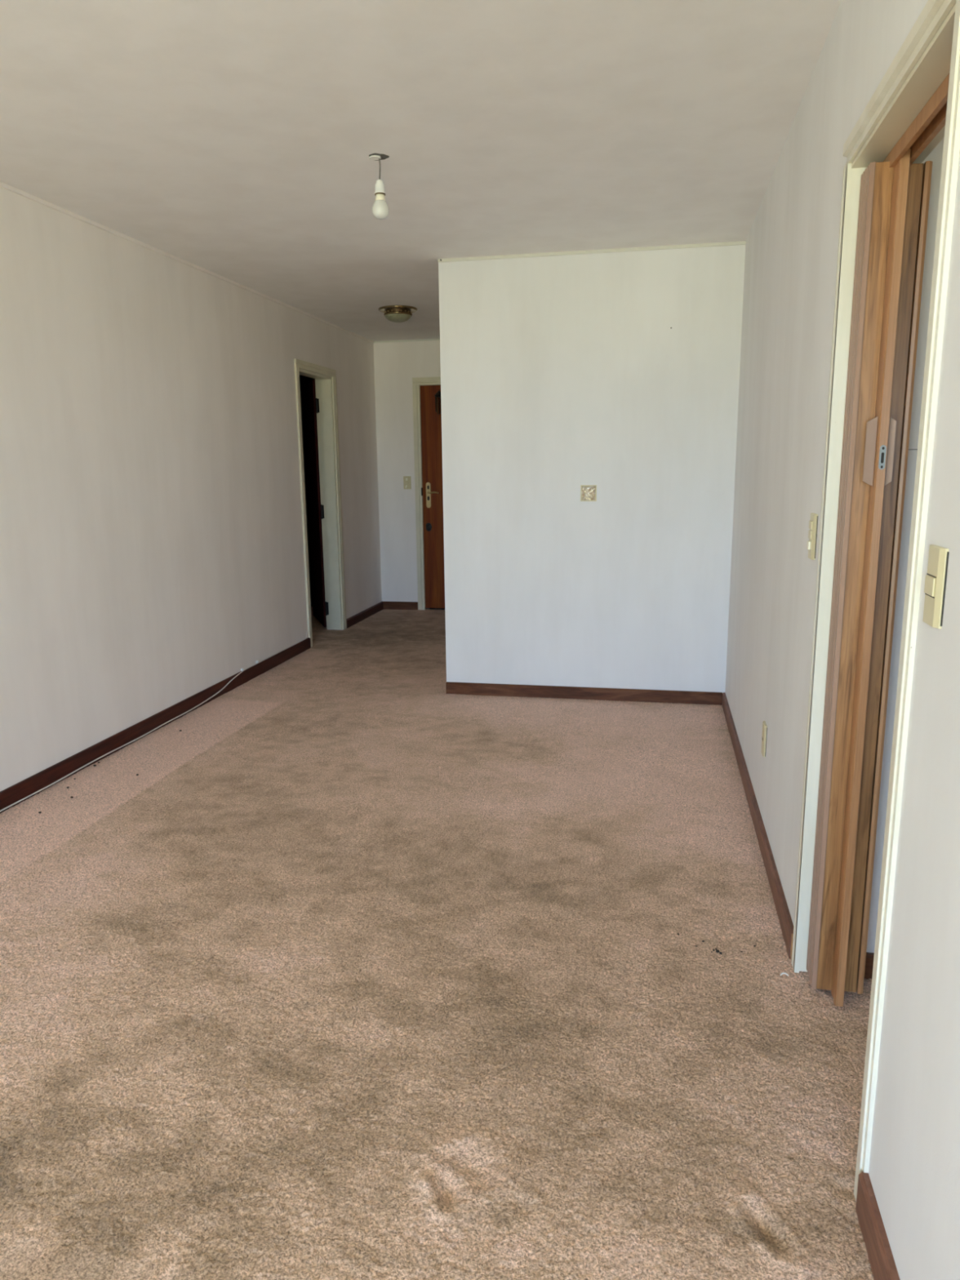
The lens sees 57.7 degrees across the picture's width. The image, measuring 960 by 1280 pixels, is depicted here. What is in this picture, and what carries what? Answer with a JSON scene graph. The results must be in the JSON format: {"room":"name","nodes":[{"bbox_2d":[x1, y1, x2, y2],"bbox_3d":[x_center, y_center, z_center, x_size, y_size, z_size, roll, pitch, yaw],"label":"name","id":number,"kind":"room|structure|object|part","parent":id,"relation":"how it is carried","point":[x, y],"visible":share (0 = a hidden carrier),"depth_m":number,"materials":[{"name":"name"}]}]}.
{"room":"empty living room","nodes":[
{"label":"empty living room","id":0,"kind":"room"},
{"bbox_2d":[0,186,382,791],"bbox_3d":[-2.090,-0.445,3.197,0.140,2.600,11.100,2,12,11],"label":"wall","id":1,"kind":"structure","parent":0,"point":[152,553],"depth_m":4.49,"materials":[{"name":"paint"}]},
{"bbox_2d":[0,637,311,813],"bbox_3d":[-2.184,0.885,2.512,0.016,0.085,8.826,2,12,11],"label":"baseboard","id":2,"kind":"structure","parent":1,"relation":"attached to","point":[12,794],"depth_m":4.46,"materials":[{"name":"brown wood"}]},
{"bbox_2d":[0,181,373,342],"bbox_3d":[-2.031,-1.708,2.923,0.012,0.016,10.690,2,12,11],"label":"trim","id":3,"kind":"structure","parent":1,"relation":"attached to","point":[2,184],"depth_m":4.51,"materials":[{"name":"paint"}]},
{"bbox_2d":[302,379,328,626],"bbox_3d":[-1.405,-1.178,7.619,0.104,2.057,0.711,-4,12,-18],"label":"door","id":4,"kind":"structure","parent":1,"relation":"in","point":[310,403],"depth_m":7.52,"materials":[{"name":"brown wood"}]},
{"bbox_2d":[293,358,346,647],"bbox_3d":[-1.321,-1.075,6.956,0.154,2.147,0.820,2,12,11],"label":"door frame","id":5,"kind":"structure","parent":1,"relation":"attached to","point":[325,378],"depth_m":7.21,"materials":[{"name":"white wood"}]},
{"bbox_3d":[-1.327,-0.969,6.577,0.014,2.089,0.048,2,12,11],"label":"casing","id":6,"kind":"part","parent":5,"relation":"part of","materials":[{"name":"white wood"}]},
{"bbox_3d":[-1.264,-2.097,6.737,0.014,0.058,0.820,2,12,11],"label":"head casing","id":7,"kind":"part","parent":5,"relation":"part of","materials":[{"name":"white wood"}]},
{"bbox_3d":[-1.178,-1.118,7.309,0.014,2.089,0.070,2,12,11],"label":"casing","id":8,"kind":"part","parent":5,"relation":"part of","materials":[{"name":"white wood"}]},
{"bbox_2d":[346,601,383,628],"bbox_3d":[-1.056,-0.238,8.047,0.016,0.080,1.054,2,12,11],"label":"baseboard","id":9,"kind":"structure","parent":1,"relation":"attached to","point":[365,614],"depth_m":7.99,"materials":[{"name":"brown wood"}]},
{"bbox_2d":[299,374,315,606],"bbox_3d":[-2.634,-1.204,7.004,2.447,2.600,3.700,2,12,11],"label":"wall","id":10,"kind":"structure","parent":0,"point":[304,380],"depth_m":8.55,"materials":[{"name":"paint"}]},
{"bbox_2d":[373,340,440,608],"bbox_3d":[-0.220,-1.486,8.276,1.498,2.600,0.200,2,12,11],"label":"wall","id":11,"kind":"structure","parent":0,"point":[396,364],"depth_m":8.23,"materials":[{"name":"paint"}]},
{"bbox_2d":[382,601,417,609],"bbox_3d":[-0.774,-0.334,8.511,0.351,0.080,0.016,2,12,11],"label":"baseboard","id":12,"kind":"structure","parent":11,"relation":"attached to","point":[386,605],"depth_m":8.50,"materials":[{"name":"brown wood"}]},
{"bbox_2d":[373,338,439,342],"bbox_3d":[-0.307,-2.736,7.930,1.366,0.012,0.010,2,12,11],"label":"trim","id":13,"kind":"structure","parent":11,"relation":"attached to","point":[428,339],"depth_m":8.00,"materials":[{"name":"paint"}]},
{"bbox_2d":[403,475,411,488],"bbox_3d":[-0.690,-1.490,8.260,0.072,0.120,0.013,2,12,11],"label":"light switch","id":14,"kind":"object","parent":11,"relation":"attached to","point":[406,479],"visible":1,"depth_m":8.26,"materials":[{"name":"beige plastic"}]},
{"bbox_2d":[412,377,440,609],"bbox_3d":[-0.112,-1.364,8.265,0.982,2.171,0.206,2,12,11],"label":"door frame","id":15,"kind":"structure","parent":11,"relation":"attached to","point":[417,382],"depth_m":8.23,"materials":[{"name":"white wood"}]},
{"bbox_3d":[-0.579,-1.326,8.269,0.067,2.105,0.016,2,12,11],"label":"casing","id":16,"kind":"part","parent":15,"relation":"part of","materials":[{"name":"white wood"}]},
{"bbox_3d":[-0.142,-2.377,7.966,0.982,0.066,0.016,2,12,11],"label":"head casing","id":17,"kind":"part","parent":15,"relation":"part of","materials":[{"name":"white wood"}]},
{"bbox_2d":[420,385,444,608],"bbox_3d":[-0.136,-1.319,8.184,0.849,2.082,0.096,2,12,11],"label":"door","id":18,"kind":"structure","parent":11,"relation":"in","point":[432,493],"depth_m":8.25,"materials":[{"name":"brown wood"}]},
{"bbox_3d":[-0.487,-1.371,8.249,0.044,0.240,0.008,2,12,11],"label":"lock plate","id":19,"kind":"part","parent":18,"relation":"part of","materials":[{"name":"gold metal"}]},
{"bbox_3d":[-0.450,-1.388,8.204,0.134,0.030,0.041,6,13,29],"label":"handle","id":20,"kind":"part","parent":18,"relation":"part of","materials":[{"name":"gold metal"}]},
{"bbox_2d":[0,0,841,341],"bbox_3d":[-0.828,-1.756,2.673,7.640,0.150,11.100,2,12,11],"label":"ceiling","id":21,"kind":"structure","parent":0,"point":[234,140],"depth_m":2.95,"materials":[{"name":"paint"}]},
{"bbox_2d":[368,153,389,219],"bbox_3d":[-0.379,-1.694,3.266,0.071,0.218,0.068,9,15,39],"label":"pendant lamp","id":22,"kind":"object","parent":21,"relation":"hanging from","point":[380,210],"visible":1,"depth_m":3.25,"materials":[{"name":"glass"}]},
{"bbox_3d":[-0.374,-1.758,3.252,0.008,0.078,0.005,2,12,11],"label":"cord","id":23,"kind":"part","parent":22,"relation":"part of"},
{"bbox_2d":[374,179,386,195],"bbox_3d":[-0.375,-1.695,3.265,0.042,0.053,0.042,2,12,11],"label":"socket","id":24,"kind":"object","parent":22,"relation":"attached to","point":[380,186],"depth_m":3.25,"materials":[{"name":"white plastic"}]},
{"bbox_3d":[-0.374,-1.617,3.280,0.064,0.062,0.064,2,12,11],"label":"bulb globe","id":25,"kind":"part","parent":22,"relation":"part of","materials":[{"name":"white glass"}]},
{"bbox_2d":[377,305,417,322],"bbox_3d":[-0.602,-2.383,6.402,0.287,0.096,0.287,2,12,11],"label":"ceiling light","id":26,"kind":"object","parent":21,"relation":"attached to","point":[394,313],"visible":1,"depth_m":6.33,"materials":[{"name":"brown metal"}]},
{"bbox_3d":[-0.602,-2.364,6.406,0.202,0.058,0.202,2,12,11],"label":"lamp shade","id":27,"kind":"part","parent":26,"relation":"part of","materials":[{"name":"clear glass"}]},
{"bbox_2d":[0,606,874,1279],"bbox_3d":[-0.814,0.771,3.210,7.400,0.035,10.750,2,12,11],"label":"floor","id":28,"kind":"structure","parent":0,"point":[365,969],"depth_m":2.27,"materials":[{"name":"carpet"}]},
{"bbox_2d":[0,631,307,812],"bbox_3d":[-1.781,0.457,4.458,0.027,0.124,4.693,2,12,11],"label":"cable","id":29,"kind":"object","parent":28,"relation":"on","point":[242,669],"visible":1,"depth_m":4.52,"materials":[{"name":"white plastic"}]},
{"bbox_2d":[438,244,745,705],"bbox_3d":[0.674,-0.843,5.023,1.794,2.600,0.166,2,12,11],"label":"wall","id":30,"kind":"structure","parent":0,"point":[560,374],"depth_m":4.94,"materials":[{"name":"paint"}]},
{"bbox_2d":[580,484,596,501],"bbox_3d":[0.617,-0.835,4.956,0.091,0.091,0.020,2,12,11],"label":"box cover","id":31,"kind":"object","parent":30,"relation":"attached to","point":[588,492],"visible":1,"depth_m":4.96,"materials":[{"name":"beige plastic"}]},
{"bbox_2d":[437,240,746,262],"bbox_3d":[0.577,-2.098,4.713,1.654,0.016,0.010,2,12,11],"label":"trim","id":32,"kind":"structure","parent":30,"relation":"attached to","point":[742,242],"depth_m":4.70,"materials":[{"name":"paint"}]},
{"bbox_2d":[724,0,959,1279],"bbox_3d":[0.703,-0.040,1.024,0.140,2.600,7.858,2,12,11],"label":"wall","id":33,"kind":"structure","parent":0,"point":[792,244],"depth_m":2.06,"materials":[{"name":"paint"}]},
{"bbox_2d":[721,692,793,959],"bbox_3d":[1.145,0.603,3.749,0.016,0.076,2.693,2,12,11],"label":"baseboard","id":34,"kind":"structure","parent":33,"relation":"attached to","point":[786,924],"depth_m":3.11,"materials":[{"name":"brown wood"}]},
{"bbox_2d":[760,720,767,757],"bbox_3d":[1.051,0.366,3.227,0.010,0.118,0.074,2,12,11],"label":"wall outlet","id":35,"kind":"object","parent":33,"relation":"attached to","point":[764,725],"visible":1,"depth_m":3.20,"materials":[{"name":"beige plastic"}]},
{"bbox_2d":[790,933,793,960],"bbox_3d":[0.880,0.862,2.442,0.013,0.070,0.024,2,12,11],"label":"baseboard","id":36,"kind":"structure","parent":33,"relation":"attached to","point":[792,934],"depth_m":2.44,"materials":[{"name":"brown wood"}]},
{"bbox_2d":[806,512,817,559],"bbox_3d":[0.893,-0.279,2.348,0.014,0.120,0.074,2,12,11],"label":"light switch","id":37,"kind":"object","parent":33,"relation":"attached to","point":[813,522],"visible":1,"depth_m":2.33,"materials":[{"name":"beige plastic"}]},
{"bbox_2d":[791,0,959,1201],"bbox_3d":[0.853,-0.040,1.814,0.160,2.095,0.840,2,12,11],"label":"door frame","id":38,"kind":"structure","parent":33,"relation":"attached to","point":[931,50],"depth_m":1.58,"materials":[{"name":"beige paint"}]},
{"bbox_3d":[0.862,-0.092,2.213,0.013,2.041,0.048,2,12,11],"label":"casing","id":39,"kind":"part","parent":38,"relation":"part of","materials":[{"name":"beige paint"}]},
{"bbox_3d":[0.771,-1.042,1.627,0.016,0.054,0.840,2,12,11],"label":"head casing","id":40,"kind":"part","parent":38,"relation":"part of","materials":[{"name":"beige paint"}]},
{"bbox_3d":[0.706,0.063,1.448,0.012,2.041,0.039,2,12,11],"label":"casing","id":41,"kind":"part","parent":38,"relation":"part of","materials":[{"name":"beige paint"}]},
{"bbox_2d":[855,1171,899,1279],"bbox_3d":[0.310,1.429,-0.345,0.016,0.088,4.100,2,12,11],"label":"baseboard","id":42,"kind":"structure","parent":33,"relation":"attached to","point":[880,1255],"depth_m":1.52,"materials":[{"name":"brown wood"}]},
{"bbox_2d":[806,71,950,1006],"bbox_3d":[0.867,-0.012,1.812,0.125,2.016,0.751,2,12,11],"label":"door","id":43,"kind":"structure","parent":33,"relation":"in","point":[895,192],"depth_m":2.04,"materials":[{"name":"laminate"}]},
{"bbox_3d":[0.889,-0.061,2.086,0.037,1.988,0.007,2,12,11],"label":"panel","id":44,"kind":"part","parent":43,"relation":"part of","materials":[{"name":"laminate"}]},
{"bbox_3d":[0.886,-0.428,1.981,0.002,0.155,0.027,-8,14,-34],"label":"pull handle","id":45,"kind":"part","parent":43,"relation":"part of","materials":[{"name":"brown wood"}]},
{"bbox_3d":[0.910,-0.054,2.052,0.021,2.002,0.059,2,12,11],"label":"lead post","id":46,"kind":"part","parent":43,"relation":"part of","materials":[{"name":"brown wood"}]},
{"bbox_3d":[0.900,-0.409,1.950,0.013,0.054,0.003,2,12,11],"label":"strike plate","id":47,"kind":"part","parent":43,"relation":"part of","materials":[{"name":"metal"}]},
{"bbox_3d":[0.946,-0.056,2.077,0.041,1.980,0.007,2,12,11],"label":"panel","id":48,"kind":"part","parent":43,"relation":"part of","materials":[{"name":"laminate"}]},
{"bbox_3d":[0.921,-0.423,1.957,0.018,0.155,0.003,9,15,39],"label":"pull handle","id":49,"kind":"part","parent":43,"relation":"part of","materials":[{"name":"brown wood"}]},
{"bbox_2d":[922,544,949,628],"bbox_3d":[0.684,-0.082,1.315,0.012,0.118,0.076,2,12,11],"label":"light switch","id":50,"kind":"object","parent":33,"relation":"attached to","point":[935,579],"visible":1,"depth_m":1.30,"materials":[{"name":"beige plastic"}]},
{"bbox_2d":[866,137,944,952],"bbox_3d":[1.868,-0.256,2.036,1.741,2.600,0.118,2,12,11],"label":"wall","id":51,"kind":"structure","parent":0,"point":[935,155],"depth_m":2.14,"materials":[{"name":"paint"}]},
{"bbox_2d":[864,951,874,978],"bbox_3d":[1.868,0.908,2.203,1.741,0.072,0.016,2,12,11],"label":"baseboard","id":52,"kind":"structure","parent":51,"relation":"attached to","point":[869,956],"depth_m":2.36,"materials":[{"name":"brown wood"}]}
]}

